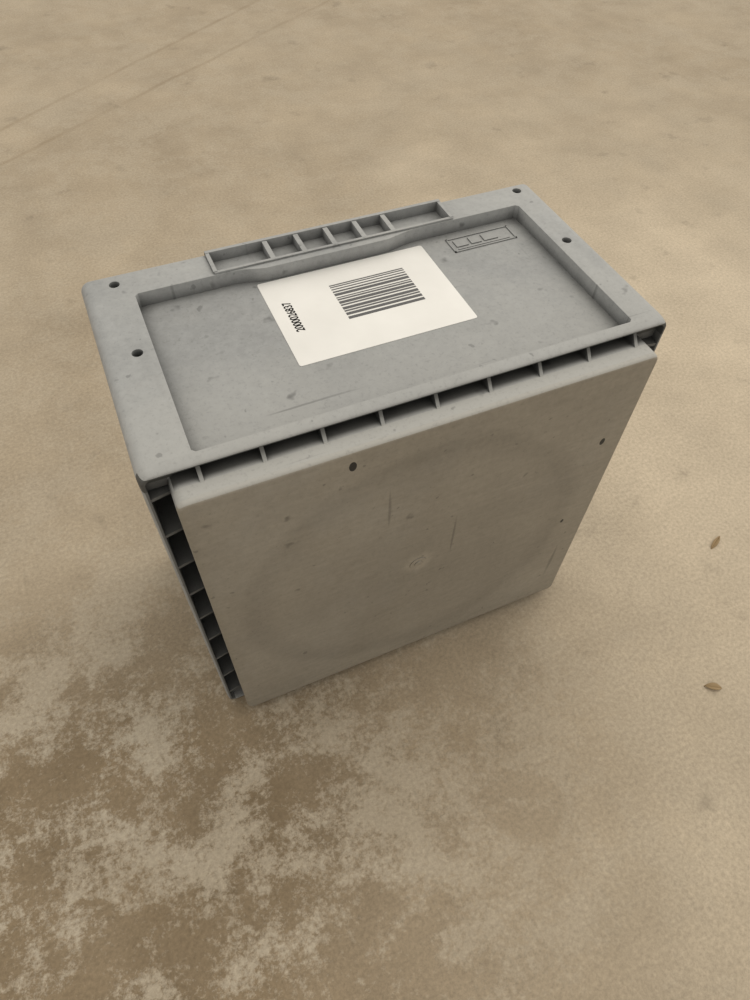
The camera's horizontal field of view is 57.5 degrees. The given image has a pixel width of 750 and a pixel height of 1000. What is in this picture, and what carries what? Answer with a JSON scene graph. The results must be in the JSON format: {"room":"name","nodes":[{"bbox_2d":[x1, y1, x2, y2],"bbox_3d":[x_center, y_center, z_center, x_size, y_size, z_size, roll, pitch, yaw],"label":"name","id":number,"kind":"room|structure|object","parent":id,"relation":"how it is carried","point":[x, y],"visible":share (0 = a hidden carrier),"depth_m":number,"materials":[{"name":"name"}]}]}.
{"room":"warehouse floor","nodes":[
{"label":"warehouse floor","id":0,"kind":"room"},
{"bbox_2d":[0,0,749,999],"bbox_3d":[-0.150,0.238,0.746,12.000,0.001,12.000,-19,57,-15],"label":"floor","id":1,"kind":"structure","parent":0,"point":[544,794],"depth_m":0.83,"materials":[{"name":"concrete"}]},
{"bbox_2d":[81,184,665,705],"bbox_3d":[-0.002,-0.034,0.700,0.422,0.402,0.241,-19,57,-15],"label":"crate","id":2,"kind":"object","parent":1,"relation":"on","point":[316,521],"visible":1,"depth_m":0.55,"materials":[{"name":"grey plastic"}]},
{"bbox_2d":[257,246,476,365],"bbox_3d":[-0.008,-0.164,0.565,0.153,0.001,0.107,-19,57,-15],"label":"barcode label","id":3,"kind":"object","parent":2,"relation":"on","point":[334,311],"visible":1,"depth_m":0.56,"materials":[{"name":"paper"}]},
{"bbox_2d":[704,683,721,689],"bbox_3d":[0.385,0.212,0.778,0.020,0.004,0.009,6,54,3],"label":"dry leaf","id":4,"kind":"object","parent":1,"relation":"on","point":[714,686],"visible":1,"depth_m":0.78,"materials":[{"name":"brown plant"}]},
{"bbox_2d":[711,536,719,548],"bbox_3d":[0.446,0.055,0.894,0.006,0.004,0.026,36,61,22],"label":"dry leaf","id":5,"kind":"object","parent":1,"relation":"on","point":[716,541],"visible":1,"depth_m":0.89,"materials":[{"name":"brown plant"}]}
]}

